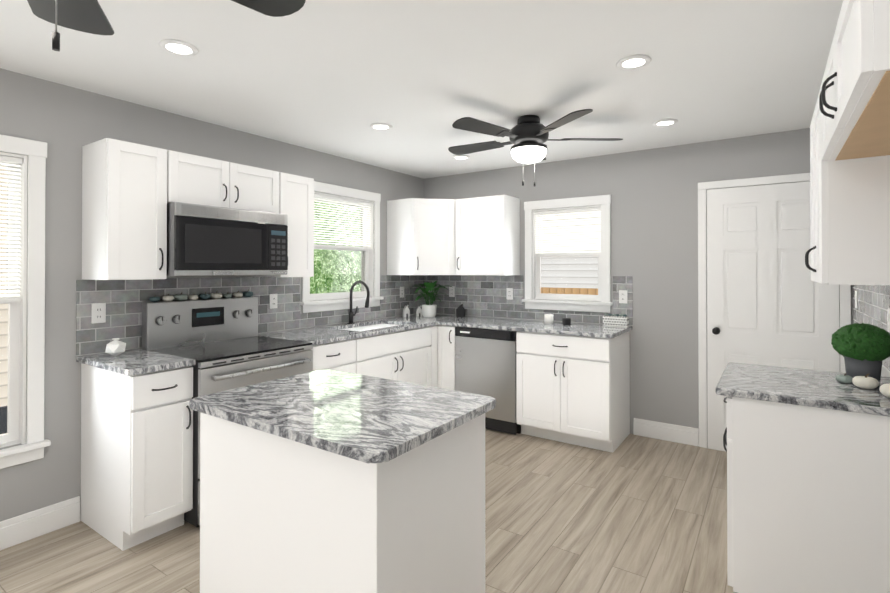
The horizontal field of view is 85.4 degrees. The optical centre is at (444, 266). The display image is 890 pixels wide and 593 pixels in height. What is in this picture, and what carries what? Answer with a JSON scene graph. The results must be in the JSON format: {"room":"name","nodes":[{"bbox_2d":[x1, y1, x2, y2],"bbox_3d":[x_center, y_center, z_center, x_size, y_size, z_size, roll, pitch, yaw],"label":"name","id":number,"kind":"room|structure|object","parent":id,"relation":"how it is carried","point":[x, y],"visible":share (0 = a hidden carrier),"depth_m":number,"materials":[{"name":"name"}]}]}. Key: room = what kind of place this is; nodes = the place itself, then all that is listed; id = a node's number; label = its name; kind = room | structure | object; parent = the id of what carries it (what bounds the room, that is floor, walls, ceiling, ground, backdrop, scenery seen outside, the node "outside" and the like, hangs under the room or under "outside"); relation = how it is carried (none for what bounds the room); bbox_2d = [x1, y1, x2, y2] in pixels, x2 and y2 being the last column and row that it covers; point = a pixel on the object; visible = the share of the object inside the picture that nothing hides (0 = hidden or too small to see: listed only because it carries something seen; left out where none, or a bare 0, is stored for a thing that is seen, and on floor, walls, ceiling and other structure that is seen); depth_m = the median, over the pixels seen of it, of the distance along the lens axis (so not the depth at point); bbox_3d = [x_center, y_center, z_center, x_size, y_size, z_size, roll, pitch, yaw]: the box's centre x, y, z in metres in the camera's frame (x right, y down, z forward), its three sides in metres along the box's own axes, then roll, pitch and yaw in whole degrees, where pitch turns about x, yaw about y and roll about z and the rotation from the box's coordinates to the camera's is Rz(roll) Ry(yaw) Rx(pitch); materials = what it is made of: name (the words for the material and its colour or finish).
{"room":"kitchen","nodes":[
{"label":"kitchen","id":0,"kind":"room"},
{"bbox_2d":[0,68,423,521],"bbox_3d":[-2.211,0.213,2.603,0.150,2.420,7.120,0,0,34],"label":"wall","id":1,"kind":"structure","parent":0,"point":[65,123],"depth_m":2.67,"materials":[{"name":"grey paint"}]},
{"bbox_2d":[0,134,50,468],"bbox_3d":[-2.444,0.176,2.215,0.200,1.675,0.975,0,0,34],"label":"window","id":2,"kind":"structure","parent":1,"relation":"in","point":[23,297],"depth_m":2.52,"materials":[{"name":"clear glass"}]},
{"bbox_2d":[0,496,79,549],"bbox_3d":[-2.162,1.353,2.520,0.015,0.140,0.430,0,0,34],"label":"baseboard","id":3,"kind":"structure","parent":1,"relation":"attached to","point":[16,530],"depth_m":2.54,"materials":[{"name":"white wood"}]},
{"bbox_2d":[82,138,166,279],"bbox_3d":[-1.807,-0.301,2.740,0.364,0.750,0.303,0,0,34],"label":"upper cabinet","id":4,"kind":"object","parent":1,"relation":"attached to","point":[124,210],"visible":1,"depth_m":2.64,"materials":[{"name":"white wood"}]},
{"bbox_2d":[167,150,278,212],"bbox_3d":[-1.506,-0.520,3.185,0.364,0.305,0.762,0,0,34],"label":"upper cabinet","id":5,"kind":"object","parent":1,"relation":"attached to","point":[195,179],"visible":0.79,"depth_m":3.05,"materials":[{"name":"white wood"}]},
{"bbox_2d":[167,202,287,275],"bbox_3d":[-1.482,-0.153,3.167,0.422,0.420,0.762,0,0,34],"label":"microwave","id":6,"kind":"object","parent":5,"relation":"attached to","point":[204,240],"visible":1,"depth_m":2.97,"materials":[{"name":"metal"}]},
{"bbox_2d":[76,275,423,355],"bbox_3d":[-1.143,0.298,4.034,0.006,0.426,3.248,0,0,34],"label":"backsplash","id":7,"kind":"structure","parent":1,"relation":"attached to","point":[123,300],"depth_m":3.32,"materials":[{"name":"tile"}]},
{"bbox_2d":[91,303,105,323],"bbox_3d":[-1.989,0.270,2.773,0.008,0.114,0.070,0,0,34],"label":"electrical outlet","id":8,"kind":"object","parent":7,"relation":"attached to","point":[98,312],"visible":1,"depth_m":2.77,"materials":[{"name":"white plastic"}]},
{"bbox_2d":[270,294,276,308],"bbox_3d":[-1.330,0.271,3.745,0.008,0.114,0.070,0,0,34],"label":"electrical outlet","id":9,"kind":"object","parent":7,"relation":"attached to","point":[273,301],"visible":1,"depth_m":3.74,"materials":[{"name":"white plastic"}]},
{"bbox_2d":[400,287,403,297],"bbox_3d":[-0.449,0.270,5.045,0.008,0.114,0.070,0,0,34],"label":"electrical outlet","id":10,"kind":"object","parent":7,"relation":"attached to","point":[401,292],"visible":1,"depth_m":5.04,"materials":[{"name":"white plastic"}]},
{"bbox_2d":[252,172,313,276],"bbox_3d":[-1.204,-0.294,3.629,0.364,0.750,0.307,0,0,34],"label":"upper cabinet","id":11,"kind":"object","parent":1,"relation":"attached to","point":[296,199],"visible":0.48,"depth_m":3.56,"materials":[{"name":"white wood"}]},
{"bbox_2d":[300,181,383,312],"bbox_3d":[-0.961,-0.164,4.404,0.200,1.105,0.980,0,0,34],"label":"window","id":12,"kind":"structure","parent":1,"relation":"in","point":[357,245],"depth_m":4.50,"materials":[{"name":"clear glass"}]},
{"bbox_2d":[0,428,736,592],"bbox_3d":[-0.626,1.466,1.520,3.980,0.100,7.120,0,0,34],"label":"floor","id":13,"kind":"structure","parent":0,"point":[632,513],"depth_m":2.53,"materials":[{"name":"brown wood"}]},
{"bbox_2d":[80,363,192,550],"bbox_3d":[-1.687,0.979,2.650,0.654,0.890,0.303,0,0,34],"label":"base cabinet","id":14,"kind":"object","parent":13,"relation":"on","point":[136,459],"visible":1,"depth_m":2.50,"materials":[{"name":"white wood"}]},
{"bbox_2d":[76,349,195,375],"bbox_3d":[-1.701,0.519,2.647,0.638,0.030,0.329,0,0,34],"label":"countertop","id":15,"kind":"structure","parent":14,"relation":"on","point":[133,362],"depth_m":2.56,"materials":[{"name":"stone"}]},
{"bbox_2d":[105,338,125,355],"bbox_3d":[-1.845,0.455,2.704,0.098,0.099,0.094,0,0,34],"label":"decorative vase","id":16,"kind":"object","parent":15,"relation":"on","point":[116,347],"visible":1,"depth_m":2.68,"materials":[{"name":"white ceramic"}]},
{"bbox_2d":[142,297,312,526],"bbox_3d":[-1.347,0.824,3.068,0.730,1.205,0.770,0,0,34],"label":"range","id":17,"kind":"object","parent":13,"relation":"on","point":[222,343],"visible":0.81,"depth_m":3.00,"materials":[{"name":"silver metal"}]},
{"bbox_2d":[149,290,252,301],"bbox_3d":[-1.617,0.196,3.261,0.076,0.057,0.710,0,0,34],"label":"stones","id":18,"kind":"object","parent":17,"relation":"on","point":[182,297],"visible":1,"depth_m":3.23},
{"bbox_2d":[311,339,355,373],"bbox_3d":[-1.040,0.985,3.603,0.654,0.890,0.462,0,0,34],"label":"base cabinet","id":19,"kind":"object","parent":13,"relation":"on","point":[339,356],"visible":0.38,"depth_m":3.47,"materials":[{"name":"white wood"}]},
{"bbox_2d":[200,412,484,592],"bbox_3d":[-0.372,0.974,1.822,0.885,0.889,0.640,0,0,34],"label":"base cabinet","id":20,"kind":"object","parent":13,"relation":"on","point":[278,514],"visible":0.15,"depth_m":1.54,"materials":[{"name":"white wood"}]},
{"bbox_2d":[189,369,495,462],"bbox_3d":[-0.382,0.513,1.814,0.960,0.030,0.680,0,0,34],"label":"countertop","id":21,"kind":"structure","parent":20,"relation":"on","point":[365,418],"depth_m":1.67,"materials":[{"name":"stone"}]},
{"bbox_2d":[340,323,430,385],"bbox_3d":[-0.638,0.989,4.197,0.654,0.890,0.968,0,0,34],"label":"base cabinet","id":22,"kind":"object","parent":13,"relation":"on","point":[404,356],"visible":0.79,"depth_m":4.06,"materials":[{"name":"white wood"}]},
{"bbox_2d":[430,325,437,387],"bbox_3d":[-0.178,0.994,4.905,0.620,0.890,0.716,0,0,34],"label":"base cabinet","id":23,"kind":"object","parent":13,"relation":"on","point":[434,355],"visible":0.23,"depth_m":4.47,"materials":[{"name":"white wood"}]},
{"bbox_2d":[437,325,455,389],"bbox_3d":[0.168,0.993,4.707,0.211,0.890,0.654,0,0,34],"label":"base cabinet","id":24,"kind":"object","parent":13,"relation":"on","point":[446,357],"visible":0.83,"depth_m":4.47,"materials":[{"name":"white wood"}]},
{"bbox_2d":[455,326,520,434],"bbox_3d":[0.510,0.994,4.478,0.607,0.885,0.610,0,0,34],"label":"dishwasher","id":25,"kind":"object","parent":13,"relation":"on","point":[485,362],"visible":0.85,"depth_m":4.19,"materials":[{"name":"metal"}]},
{"bbox_2d":[516,331,629,452],"bbox_3d":[1.082,0.989,4.087,0.772,0.890,0.654,0,0,34],"label":"base cabinet","id":26,"kind":"object","parent":13,"relation":"on","point":[572,389],"visible":1,"depth_m":3.84,"materials":[{"name":"white wood"}]},
{"bbox_2d":[258,314,631,344],"bbox_3d":[0.082,0.527,3.864,2.223,0.030,2.151,0,0,34],"label":"countertop","id":27,"kind":"structure","parent":26,"relation":"on","point":[317,335],"depth_m":4.04,"materials":[{"name":"stone"}]},
{"bbox_2d":[348,281,369,323],"bbox_3d":[-0.755,0.322,4.310,0.252,0.387,0.101,0,0,34],"label":"faucet","id":28,"kind":"object","parent":27,"relation":"on","point":[351,314],"visible":1,"depth_m":4.32,"materials":[{"name":"black metal"}]},
{"bbox_2d":[403,305,409,316],"bbox_3d":[-0.398,0.457,4.961,0.060,0.124,0.051,0,0,-26],"label":"house","id":29,"kind":"object","parent":27,"relation":"on","point":[406,311],"visible":1,"depth_m":4.94,"materials":[{"name":"white ceramic"}]},
{"bbox_2d":[416,306,421,315],"bbox_3d":[-0.270,0.466,5.043,0.060,0.108,0.051,0,0,-16],"label":"house","id":30,"kind":"object","parent":27,"relation":"on","point":[418,311],"visible":0.92,"depth_m":5.02,"materials":[{"name":"white ceramic"}]},
{"bbox_2d":[412,281,451,316],"bbox_3d":[-0.139,0.332,4.934,0.440,0.375,0.407,0,0,34],"label":"potted plant","id":31,"kind":"object","parent":27,"relation":"on","point":[428,310],"visible":1,"depth_m":4.92,"materials":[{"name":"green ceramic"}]},
{"bbox_2d":[456,304,464,316],"bbox_3d":[0.161,0.455,4.967,0.085,0.130,0.061,0,0,14],"label":"house","id":32,"kind":"object","parent":27,"relation":"on","point":[460,310],"visible":1,"depth_m":4.94,"materials":[{"name":"ceramic"}]},
{"bbox_2d":[544,314,552,323],"bbox_3d":[0.936,0.471,4.346,0.080,0.088,0.080,0,0,34],"label":"candle","id":33,"kind":"object","parent":27,"relation":"on","point":[548,318],"visible":1,"depth_m":4.31,"materials":[{"name":"wax"}]},
{"bbox_2d":[562,318,570,324],"bbox_3d":[1.065,0.485,4.234,0.074,0.060,0.074,0,0,34],"label":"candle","id":34,"kind":"object","parent":27,"relation":"on","point":[566,321],"visible":1,"depth_m":4.20,"materials":[{"name":"black glass"}]},
{"bbox_2d":[603,313,628,326],"bbox_3d":[1.468,0.460,4.155,0.205,0.108,0.050,0,0,34],"label":"basket","id":35,"kind":"object","parent":27,"relation":"on","point":[620,320],"visible":0.98,"depth_m":4.13,"materials":[{"name":"white wicker"}]},
{"bbox_2d":[723,396,889,592],"bbox_3d":[1.574,0.975,2.073,0.652,0.890,0.640,0,0,34],"label":"base cabinet","id":36,"kind":"object","parent":13,"relation":"on","point":[808,499],"visible":0.98,"depth_m":1.83,"materials":[{"name":"white wood"}]},
{"bbox_2d":[716,362,889,416],"bbox_3d":[1.572,0.515,2.078,0.658,0.030,0.680,0,0,34],"label":"countertop","id":37,"kind":"structure","parent":36,"relation":"on","point":[811,388],"depth_m":1.97,"materials":[{"name":"stone"}]},
{"bbox_2d":[835,373,872,388],"bbox_3d":[1.722,0.470,2.017,0.084,0.063,0.162,0,0,1],"label":"stones","id":38,"kind":"object","parent":37,"relation":"on","point":[865,382],"depth_m":1.97},
{"bbox_2d":[831,323,889,380],"bbox_3d":[1.868,0.377,2.157,0.223,0.246,0.221,0,0,34],"label":"topiary","id":39,"kind":"object","parent":37,"relation":"on","point":[862,349],"visible":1,"depth_m":2.10,"materials":[{"name":"green plant"}]},
{"bbox_2d":[873,378,889,397],"bbox_3d":[1.701,0.465,1.822,0.092,0.069,0.090,0,0,34],"label":"stones","id":40,"kind":"object","parent":37,"relation":"on","point":[884,389],"depth_m":1.83},
{"bbox_2d":[0,0,842,178],"bbox_3d":[-0.626,-1.054,1.537,3.980,0.100,7.120,0,0,34],"label":"ceiling","id":41,"kind":"structure","parent":0,"point":[340,77],"depth_m":2.44,"materials":[{"name":"white paint"}]},
{"bbox_2d":[27,0,305,50],"bbox_3d":[-0.845,-0.721,0.967,1.199,0.574,1.210,0,0,34],"label":"fan","id":42,"kind":"object","parent":41,"relation":"hanging from","point":[87,16],"visible":1,"depth_m":1.41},
{"bbox_2d":[159,39,197,55],"bbox_3d":[-1.214,-0.994,2.201,0.160,0.010,0.160,0,0,34],"label":"recessed light","id":43,"kind":"object","parent":41,"relation":"in","point":[177,47],"visible":1,"depth_m":2.19,"materials":[{"name":"white plastic"}]},
{"bbox_2d":[370,123,391,129],"bbox_3d":[-0.453,-0.985,3.413,0.160,0.010,0.160,0,0,34],"label":"recessed light","id":44,"kind":"object","parent":41,"relation":"in","point":[379,126],"visible":1,"depth_m":3.40,"materials":[{"name":"white plastic"}]},
{"bbox_2d":[452,155,469,159],"bbox_3d":[0.145,-0.979,4.348,0.160,0.010,0.160,0,0,34],"label":"recessed light","id":45,"kind":"object","parent":41,"relation":"in","point":[460,157],"visible":0.98,"depth_m":4.34,"materials":[{"name":"white plastic"}]},
{"bbox_2d":[448,109,622,186],"bbox_3d":[0.519,-0.763,3.260,1.158,0.458,1.208,0,0,34],"label":"fan","id":46,"kind":"object","parent":41,"relation":"hanging from","point":[528,135],"visible":1,"depth_m":3.13,"materials":[{"name":"black metal"}]},
{"bbox_2d":[616,55,650,69],"bbox_3d":[0.920,-0.993,2.355,0.160,0.010,0.160,0,0,34],"label":"recessed light","id":47,"kind":"object","parent":41,"relation":"in","point":[632,62],"visible":0.98,"depth_m":2.35,"materials":[{"name":"white plastic"}]},
{"bbox_2d":[653,119,677,126],"bbox_3d":[1.516,-0.986,3.322,0.160,0.010,0.160,0,0,34],"label":"recessed light","id":48,"kind":"object","parent":41,"relation":"in","point":[664,122],"visible":1,"depth_m":3.31,"materials":[{"name":"white plastic"}]},
{"bbox_2d":[424,128,852,447],"bbox_3d":[1.330,0.226,4.412,3.680,2.420,0.150,0,0,34],"label":"wall","id":49,"kind":"structure","parent":0,"point":[653,193],"depth_m":4.02,"materials":[{"name":"grey paint"}]},
{"bbox_2d":[387,198,455,274],"bbox_3d":[-0.150,-0.285,4.948,0.628,0.750,0.628,0,0,34],"label":"upper cabinet","id":50,"kind":"object","parent":49,"relation":"attached to","point":[421,236],"visible":0.96,"depth_m":4.73,"materials":[{"name":"white wood"}]},
{"bbox_2d":[456,195,519,275],"bbox_3d":[0.408,-0.287,4.729,0.538,0.750,0.364,0,0,34],"label":"upper cabinet","id":51,"kind":"object","parent":49,"relation":"attached to","point":[487,235],"visible":1,"depth_m":4.60,"materials":[{"name":"white wood"}]},
{"bbox_2d":[424,275,632,325],"bbox_3d":[0.687,0.303,4.752,2.216,0.426,0.006,0,0,34],"label":"backsplash","id":52,"kind":"structure","parent":49,"relation":"attached to","point":[481,295],"depth_m":4.85,"materials":[{"name":"tile"}]},
{"bbox_2d":[449,286,454,296],"bbox_3d":[0.073,0.271,5.159,0.070,0.114,0.008,0,0,34],"label":"electrical outlet","id":53,"kind":"object","parent":52,"relation":"attached to","point":[452,291],"visible":0.96,"depth_m":5.15,"materials":[{"name":"white plastic"}]},
{"bbox_2d":[506,288,512,299],"bbox_3d":[0.640,0.273,4.775,0.070,0.114,0.008,0,0,34],"label":"electrical outlet","id":54,"kind":"object","parent":52,"relation":"attached to","point":[509,293],"visible":1,"depth_m":4.77,"materials":[{"name":"white plastic"}]},
{"bbox_2d":[619,290,626,303],"bbox_3d":[1.538,0.264,4.166,0.070,0.114,0.008,0,0,34],"label":"electrical outlet","id":55,"kind":"object","parent":52,"relation":"attached to","point":[622,296],"visible":1,"depth_m":4.16,"materials":[{"name":"white plastic"}]},
{"bbox_2d":[522,195,612,312],"bbox_3d":[1.147,-0.108,4.509,0.850,1.035,0.200,0,0,34],"label":"window","id":56,"kind":"structure","parent":49,"relation":"in","point":[534,253],"depth_m":4.48,"materials":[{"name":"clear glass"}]},
{"bbox_2d":[633,418,698,445],"bbox_3d":[1.813,1.363,3.977,0.494,0.140,0.015,0,0,34],"label":"baseboard","id":57,"kind":"structure","parent":49,"relation":"attached to","point":[641,427],"depth_m":3.96,"materials":[{"name":"white wood"}]},
{"bbox_2d":[707,181,839,451],"bbox_3d":[2.384,0.412,3.551,0.810,2.035,0.084,0,0,34],"label":"door","id":58,"kind":"structure","parent":49,"relation":"in","point":[770,302],"depth_m":3.60,"materials":[{"name":"white wood"}]},
{"bbox_2d":[698,173,850,447],"bbox_3d":[2.404,0.382,3.580,0.934,2.097,0.019,0,0,34],"label":"door frame","id":59,"kind":"structure","parent":49,"relation":"attached to","point":[845,305],"depth_m":3.81,"materials":[{"name":"white wood"}]},
{"bbox_2d":[881,366,889,376],"bbox_3d":[0.959,0.199,0.453,0.150,2.420,7.120,0,0,34],"label":"wall","id":60,"kind":"structure","parent":0,"point":[885,372],"depth_m":2.40,"materials":[{"name":"grey paint"}]},
{"bbox_2d":[805,87,889,284],"bbox_3d":[1.702,-0.306,1.995,0.342,0.750,0.640,0,0,34],"label":"upper cabinet","id":61,"kind":"object","parent":60,"relation":"attached to","point":[850,218],"visible":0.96,"depth_m":1.76,"materials":[{"name":"white wood"}]},
{"bbox_2d":[819,0,889,160],"bbox_3d":[1.247,-0.538,1.325,0.342,0.294,0.977,0,0,34],"label":"upper cabinet","id":62,"kind":"object","parent":60,"relation":"attached to","point":[854,101],"visible":1,"depth_m":1.24,"materials":[{"name":"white wood"}]},
{"bbox_2d":[853,285,889,371],"bbox_3d":[2.223,0.287,2.458,0.006,0.426,2.038,0,0,34],"label":"backsplash","id":63,"kind":"structure","parent":60,"relation":"attached to","point":[873,303],"depth_m":2.63,"materials":[{"name":"tile"}]},
{"bbox_2d":[855,291,857,308],"bbox_3d":[2.676,0.217,3.143,0.010,0.114,0.070,0,0,34],"label":"light switch","id":64,"kind":"object","parent":63,"relation":"attached to","point":[856,299],"visible":0.96,"depth_m":3.12,"materials":[{"name":"white plastic"}]},
{"bbox_2d":[887,307,889,331],"bbox_3d":[2.070,0.251,2.249,0.010,0.114,0.070,0,0,34],"label":"light switch","id":65,"kind":"object","parent":63,"relation":"attached to","point":[888,314],"visible":1,"depth_m":2.25,"materials":[{"name":"white plastic"}]},
{"label":"outside","id":66,"kind":"structure","parent":0,"visible":0},
{"bbox_2d":[0,166,7,433],"bbox_3d":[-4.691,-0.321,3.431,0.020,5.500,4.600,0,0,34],"label":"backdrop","id":67,"kind":"structure","parent":66,"point":[3,357],"depth_m":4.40,"materials":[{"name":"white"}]},
{"bbox_2d":[310,200,339,293],"bbox_3d":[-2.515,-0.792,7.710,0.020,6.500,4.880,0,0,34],"label":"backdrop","id":68,"kind":"structure","parent":66,"point":[321,276],"depth_m":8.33,"materials":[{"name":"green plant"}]},
{"bbox_2d":[541,213,598,294],"bbox_3d":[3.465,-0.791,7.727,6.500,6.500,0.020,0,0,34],"label":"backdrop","id":69,"kind":"structure","parent":66,"point":[568,280],"depth_m":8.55,"materials":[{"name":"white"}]}
]}

